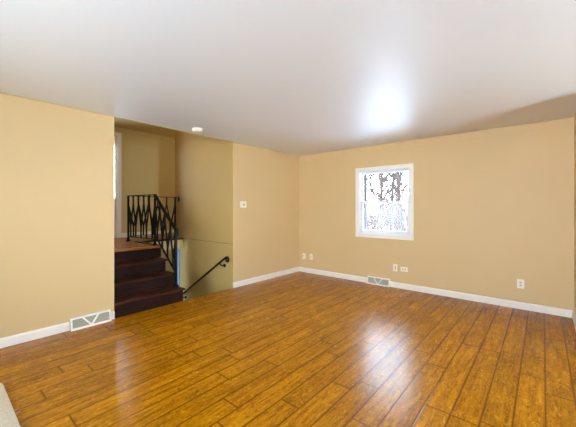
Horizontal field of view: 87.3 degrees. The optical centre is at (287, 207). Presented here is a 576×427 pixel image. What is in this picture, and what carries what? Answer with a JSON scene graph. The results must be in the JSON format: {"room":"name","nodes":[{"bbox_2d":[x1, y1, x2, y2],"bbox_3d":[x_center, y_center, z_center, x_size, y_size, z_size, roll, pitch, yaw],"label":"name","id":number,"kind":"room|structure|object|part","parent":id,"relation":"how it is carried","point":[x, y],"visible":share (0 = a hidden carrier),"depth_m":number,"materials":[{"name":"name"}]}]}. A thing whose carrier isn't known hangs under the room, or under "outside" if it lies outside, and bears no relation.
{"room":"empty living room","nodes":[
{"label":"empty living room","id":0,"kind":"room"},
{"bbox_2d":[0,93,113,337],"bbox_3d":[-3.415,0.117,2.187,0.120,2.440,3.932,0,0,40],"label":"wall","id":1,"kind":"structure","parent":0,"point":[57,161],"depth_m":3.18,"materials":[{"name":"beige paint"}]},
{"bbox_2d":[0,322,69,347],"bbox_3d":[-3.478,1.291,2.008,0.015,0.092,3.378,0,0,40],"label":"baseboard","id":2,"kind":"structure","parent":1,"relation":"attached to","point":[52,330],"depth_m":3.06,"materials":[{"name":"white paint"}]},
{"bbox_2d":[111,311,114,319],"bbox_3d":[-2.110,1.291,3.627,0.015,0.092,0.047,0,0,40],"label":"baseboard","id":3,"kind":"structure","parent":1,"relation":"attached to","point":[112,312],"depth_m":3.63,"materials":[{"name":"white paint"}]},
{"bbox_2d":[0,92,287,153],"bbox_3d":[-1.666,-1.111,4.157,0.032,0.024,5.200,0,0,40],"label":"trim","id":4,"kind":"structure","parent":1,"relation":"attached to","point":[0,92],"depth_m":3.79,"materials":[{"name":"beige paint"}]},
{"bbox_2d":[69,309,111,330],"bbox_3d":[-2.240,1.273,3.440,0.058,0.128,0.401,0,0,40],"label":"floor vent","id":5,"kind":"object","parent":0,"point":[84,321],"visible":1,"depth_m":3.42,"materials":[{"name":"metal"}]},
{"bbox_2d":[72,312,108,327],"bbox_3d":[-2.234,1.273,3.435,0.029,0.094,0.367,0,0,40],"label":"grille","id":6,"kind":"object","parent":5,"relation":"attached to","point":[84,321],"depth_m":3.42,"materials":[{"name":"metal"}]},
{"bbox_2d":[114,234,173,260],"bbox_3d":[-3.007,0.705,5.226,1.860,0.200,5.100,0,0,40],"label":"floor","id":7,"kind":"structure","parent":0,"point":[119,243],"depth_m":5.30,"materials":[{"name":"brown wood"}]},
{"bbox_2d":[114,126,174,271],"bbox_3d":[-3.764,0.477,5.864,0.120,4.240,5.100,0,0,40],"label":"wall","id":8,"kind":"structure","parent":0,"point":[148,159],"depth_m":6.58,"materials":[{"name":"beige paint"}]},
{"bbox_2d":[114,132,121,237],"bbox_3d":[-3.764,-0.462,5.837,0.155,2.133,0.977,0,0,40],"label":"door","id":9,"kind":"structure","parent":8,"relation":"in","point":[118,136],"depth_m":6.14,"materials":[{"name":"white paint"}]},
{"bbox_2d":[121,230,173,237],"bbox_3d":[-2.739,0.559,6.972,0.015,0.092,2.085,0,0,40],"label":"baseboard","id":10,"kind":"structure","parent":8,"relation":"attached to","point":[148,232],"depth_m":6.55,"materials":[{"name":"white paint"}]},
{"bbox_2d":[114,117,174,137],"bbox_3d":[-2.756,-1.693,5.013,2.760,0.100,5.340,0,0,40],"label":"ceiling","id":11,"kind":"structure","parent":0,"point":[118,122],"depth_m":6.17,"materials":[{"name":"beige paint"}]},
{"bbox_2d":[114,245,184,317],"bbox_3d":[-2.083,0.970,4.269,0.826,0.734,0.968,0,0,40],"label":"staircase","id":12,"kind":"structure","parent":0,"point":[162,281],"depth_m":4.22,"materials":[{"name":"brown wood"}]},
{"bbox_2d":[126,194,178,286],"bbox_3d":[-1.962,0.464,5.252,1.607,1.381,1.025,0,0,40],"label":"stair railing","id":13,"kind":"object","parent":12,"relation":"on","point":[154,222],"visible":1,"depth_m":4.93,"materials":[{"name":"black metal"}]},
{"bbox_3d":[-2.847,0.189,5.385,0.028,0.808,0.028,0,0,40],"label":"post","id":14,"kind":"part","parent":13,"relation":"part of","materials":[{"name":"black metal"}]},
{"bbox_3d":[-2.153,0.195,4.889,0.028,0.820,0.028,0,0,40],"label":"post","id":15,"kind":"part","parent":13,"relation":"part of","materials":[{"name":"black metal"}]},
{"bbox_3d":[-1.904,0.697,4.673,0.667,0.523,0.026,0,0,41],"label":"rail","id":16,"kind":"part","parent":13,"relation":"part of","materials":[{"name":"black metal"}]},
{"bbox_3d":[-1.886,0.095,4.657,0.724,0.643,0.051,0,0,41],"label":"hand rail","id":17,"kind":"part","parent":13,"relation":"part of","materials":[{"name":"black metal"}]},
{"bbox_3d":[-2.269,0.189,6.068,0.028,0.808,0.028,0,0,40],"label":"post","id":18,"kind":"part","parent":13,"relation":"part of","materials":[{"name":"black metal"}]},
{"bbox_3d":[-1.655,0.739,4.456,0.034,0.830,0.034,0,0,40],"label":"post","id":19,"kind":"part","parent":13,"relation":"part of","materials":[{"name":"black metal"}]},
{"bbox_2d":[175,130,232,299],"bbox_3d":[-1.593,0.477,5.689,1.854,4.240,0.110,0,0,40],"label":"wall","id":20,"kind":"structure","parent":0,"point":[203,165],"depth_m":5.59,"materials":[{"name":"beige paint"}]},
{"bbox_2d":[135,237,182,245],"bbox_3d":[-2.120,0.612,5.462,0.830,0.037,0.916,0,0,40],"label":"trim","id":21,"kind":"structure","parent":20,"relation":"attached to","point":[181,238],"depth_m":5.51,"materials":[{"name":"brown wood"}]},
{"bbox_2d":[149,240,182,250],"bbox_3d":[-2.391,0.718,5.727,0.014,0.175,0.860,0,0,40],"label":"trim","id":22,"kind":"structure","parent":20,"relation":"attached to","point":[179,242],"depth_m":5.88,"materials":[{"name":"beige paint"}]},
{"bbox_2d":[177,249,179,285],"bbox_3d":[-2.236,1.706,6.150,0.085,1.782,0.017,0,0,40],"label":"trim","id":23,"kind":"structure","parent":20,"relation":"attached to","point":[178,250],"depth_m":6.13,"materials":[{"name":"blue paint"}]},
{"bbox_2d":[183,256,228,298],"bbox_3d":[-1.545,1.301,5.527,1.523,0.996,0.081,0,0,40],"label":"wall handrail","id":24,"kind":"object","parent":20,"relation":"attached to","point":[225,258],"visible":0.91,"depth_m":5.33,"materials":[{"name":"black metal"}]},
{"bbox_2d":[233,142,298,281],"bbox_3d":[-0.349,0.117,5.815,0.120,2.440,1.900,0,0,40],"label":"wall","id":25,"kind":"structure","parent":0,"point":[266,232],"depth_m":5.60,"materials":[{"name":"beige paint"}]},
{"bbox_2d":[240,201,247,207],"bbox_3d":[-0.747,-0.060,5.217,0.044,0.114,0.195,0,0,40],"label":"thermostat","id":26,"kind":"object","parent":25,"relation":"attached to","point":[243,204],"visible":1,"depth_m":5.18,"materials":[{"name":"beige paint"}]},
{"bbox_2d":[233,267,298,287],"bbox_3d":[-0.338,1.291,5.724,0.015,0.092,1.784,0,0,40],"label":"baseboard","id":27,"kind":"structure","parent":25,"relation":"attached to","point":[296,269],"depth_m":5.59,"materials":[{"name":"white paint"}]},
{"bbox_2d":[0,0,575,155],"bbox_3d":[0.417,-1.173,1.393,6.760,0.140,7.666,0,0,40],"label":"ceiling","id":28,"kind":"structure","parent":0,"point":[294,77],"depth_m":2.34,"materials":[{"name":"paint"}]},
{"bbox_2d":[192,127,202,132],"bbox_3d":[-1.262,-1.076,4.208,0.148,0.054,0.148,0,0,40],"label":"smoke detector","id":29,"kind":"object","parent":28,"relation":"attached to","point":[195,129],"visible":1,"depth_m":4.16,"materials":[{"name":"beige plastic"}]},
{"bbox_2d":[0,271,575,426],"bbox_3d":[0.417,1.397,1.393,6.760,0.120,7.666,0,0,40],"label":"floor","id":30,"kind":"structure","parent":0,"point":[296,349],"depth_m":2.55,"materials":[{"name":"brown wood"}]},
{"bbox_2d":[0,383,20,426],"bbox_3d":[-2.084,1.324,1.190,1.620,0.024,1.628,0,0,40],"label":"carpet piece","id":31,"kind":"object","parent":30,"relation":"on","point":[8,418],"visible":1,"depth_m":1.94,"materials":[{"name":"beige carpet"}]},
{"bbox_2d":[367,276,389,286],"bbox_3d":[1.567,1.273,5.244,0.399,0.128,0.058,0,0,40],"label":"floor vent","id":32,"kind":"object","parent":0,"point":[373,280],"visible":1,"depth_m":5.23,"materials":[{"name":"metal"}]},
{"bbox_2d":[299,117,573,309],"bbox_3d":[1.895,0.117,5.090,4.485,2.440,0.130,0,0,40],"label":"wall","id":33,"kind":"structure","parent":0,"point":[494,208],"depth_m":4.40,"materials":[{"name":"beige paint"}]},
{"bbox_2d":[299,267,366,282],"bbox_3d":[0.827,1.291,5.898,1.570,0.092,0.015,0,0,40],"label":"baseboard","id":34,"kind":"structure","parent":33,"relation":"attached to","point":[302,269],"depth_m":5.83,"materials":[{"name":"white paint"}]},
{"bbox_2d":[355,163,413,240],"bbox_3d":[1.714,-0.100,5.302,1.031,1.251,0.260,0,0,40],"label":"window","id":35,"kind":"structure","parent":33,"relation":"in","point":[361,201],"depth_m":5.30,"materials":[{"name":"white paint"}]},
{"bbox_3d":[1.749,-0.100,5.344,1.007,1.227,0.070,0,0,40],"label":"mould","id":36,"kind":"part","parent":35,"relation":"part of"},
{"bbox_3d":[1.676,0.161,5.258,0.863,0.570,0.032,0,0,40],"label":"sash","id":37,"kind":"part","parent":35,"relation":"part of","materials":[{"name":"white glass"}]},
{"bbox_3d":[1.700,-0.367,5.286,0.879,0.563,0.030,0,0,40],"label":"sash","id":38,"kind":"part","parent":35,"relation":"part of","materials":[{"name":"white glass"}]},
{"bbox_2d":[401,267,407,271],"bbox_3d":[1.916,1.012,4.981,0.118,0.074,0.010,0,0,40],"label":"power outlet","id":39,"kind":"object","parent":33,"relation":"attached to","point":[405,269],"visible":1,"depth_m":4.98,"materials":[{"name":"beige plastic"}]},
{"bbox_2d":[390,281,573,317],"bbox_3d":[2.603,1.291,4.397,2.270,0.092,0.015,0,0,40],"label":"baseboard","id":40,"kind":"structure","parent":33,"relation":"attached to","point":[489,300],"depth_m":4.22,"materials":[{"name":"white paint"}]},
{"bbox_2d":[517,279,523,288],"bbox_3d":[3.080,1.005,3.998,0.078,0.120,0.010,0,0,40],"label":"power outlet","id":41,"kind":"object","parent":33,"relation":"attached to","point":[520,283],"visible":1,"depth_m":4.00,"materials":[{"name":"beige plastic"}]},
{"bbox_2d":[574,113,575,315],"bbox_3d":[4.043,0.117,2.472,2.415,2.440,1.096,0,0,40],"label":"wall","id":42,"kind":"structure","parent":0,"point":[575,113],"depth_m":3.49,"materials":[{"name":"beige paint"}]},
{"bbox_2d":[572,311,575,329],"bbox_3d":[3.111,1.291,3.251,0.015,0.092,1.082,0,0,40],"label":"baseboard","id":43,"kind":"structure","parent":42,"relation":"attached to","point":[573,312],"depth_m":3.48,"materials":[{"name":"white paint"}]},
{"label":"outside","id":44,"kind":"structure","parent":0,"visible":0},
{"bbox_2d":[367,207,406,230],"bbox_3d":[22.119,0.769,33.921,80.000,1.995,70.000,0,0,40],"label":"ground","id":45,"kind":"structure","parent":44,"point":[367,207],"depth_m":46.11,"materials":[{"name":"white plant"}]},
{"bbox_2d":[367,172,392,229],"bbox_3d":[2.864,-1.697,12.539,6.647,6.985,3.606,0,0,-6],"label":"tree","id":46,"kind":"object","parent":45,"relation":"on","point":[392,172],"visible":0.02,"depth_m":12.62,"materials":[{"name":"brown plant"}]},
{"bbox_2d":[367,172,406,229],"bbox_3d":[4.316,-1.210,13.679,3.272,6.000,4.500,0,0,-26],"label":"tree","id":47,"kind":"object","parent":45,"relation":"on","point":[382,186],"visible":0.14,"depth_m":13.45,"materials":[{"name":"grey plant"}]},
{"bbox_2d":[373,173,400,218],"bbox_3d":[7.191,-2.959,24.144,7.127,8.952,6.206,0,0,30],"label":"tree","id":48,"kind":"object","parent":45,"relation":"on","point":[379,173],"visible":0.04,"depth_m":24.02,"materials":[{"name":"grey plant"}]},
{"bbox_2d":[367,174,408,231],"bbox_3d":[7.646,-0.935,24.655,7.462,5.360,21.256,0,0,18],"label":"brush","id":49,"kind":"object","parent":45,"relation":"on","point":[372,217],"visible":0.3,"depth_m":19.51,"materials":[{"name":"white plant"}]},
{"bbox_2d":[367,171,408,218],"bbox_3d":[5.095,-1.552,12.521,5.574,6.686,4.850,0,0,14],"label":"tree","id":50,"kind":"object","parent":45,"relation":"on","point":[395,173],"visible":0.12,"depth_m":12.68,"materials":[{"name":"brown plant"}]},
{"bbox_2d":[367,172,408,230],"bbox_3d":[5.102,-1.725,13.683,6.283,7.026,4.247,0,0,-19],"label":"tree","id":51,"kind":"object","parent":45,"relation":"on","point":[399,176],"visible":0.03,"depth_m":13.94,"materials":[{"name":"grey plant"}]},
{"bbox_2d":[367,172,408,230],"bbox_3d":[5.436,-1.748,16.169,4.526,7.007,6.048,0,0,21],"label":"tree","id":52,"kind":"object","parent":45,"relation":"on","point":[392,193],"visible":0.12,"depth_m":15.46,"materials":[{"name":"grey plant"}]},
{"bbox_2d":[388,171,408,231],"bbox_3d":[5.831,-1.510,15.214,5.248,6.503,5.080,0,0,-5],"label":"tree","id":53,"kind":"object","parent":45,"relation":"on","point":[402,219],"visible":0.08,"depth_m":15.46,"materials":[{"name":"grey plant"}]}
]}

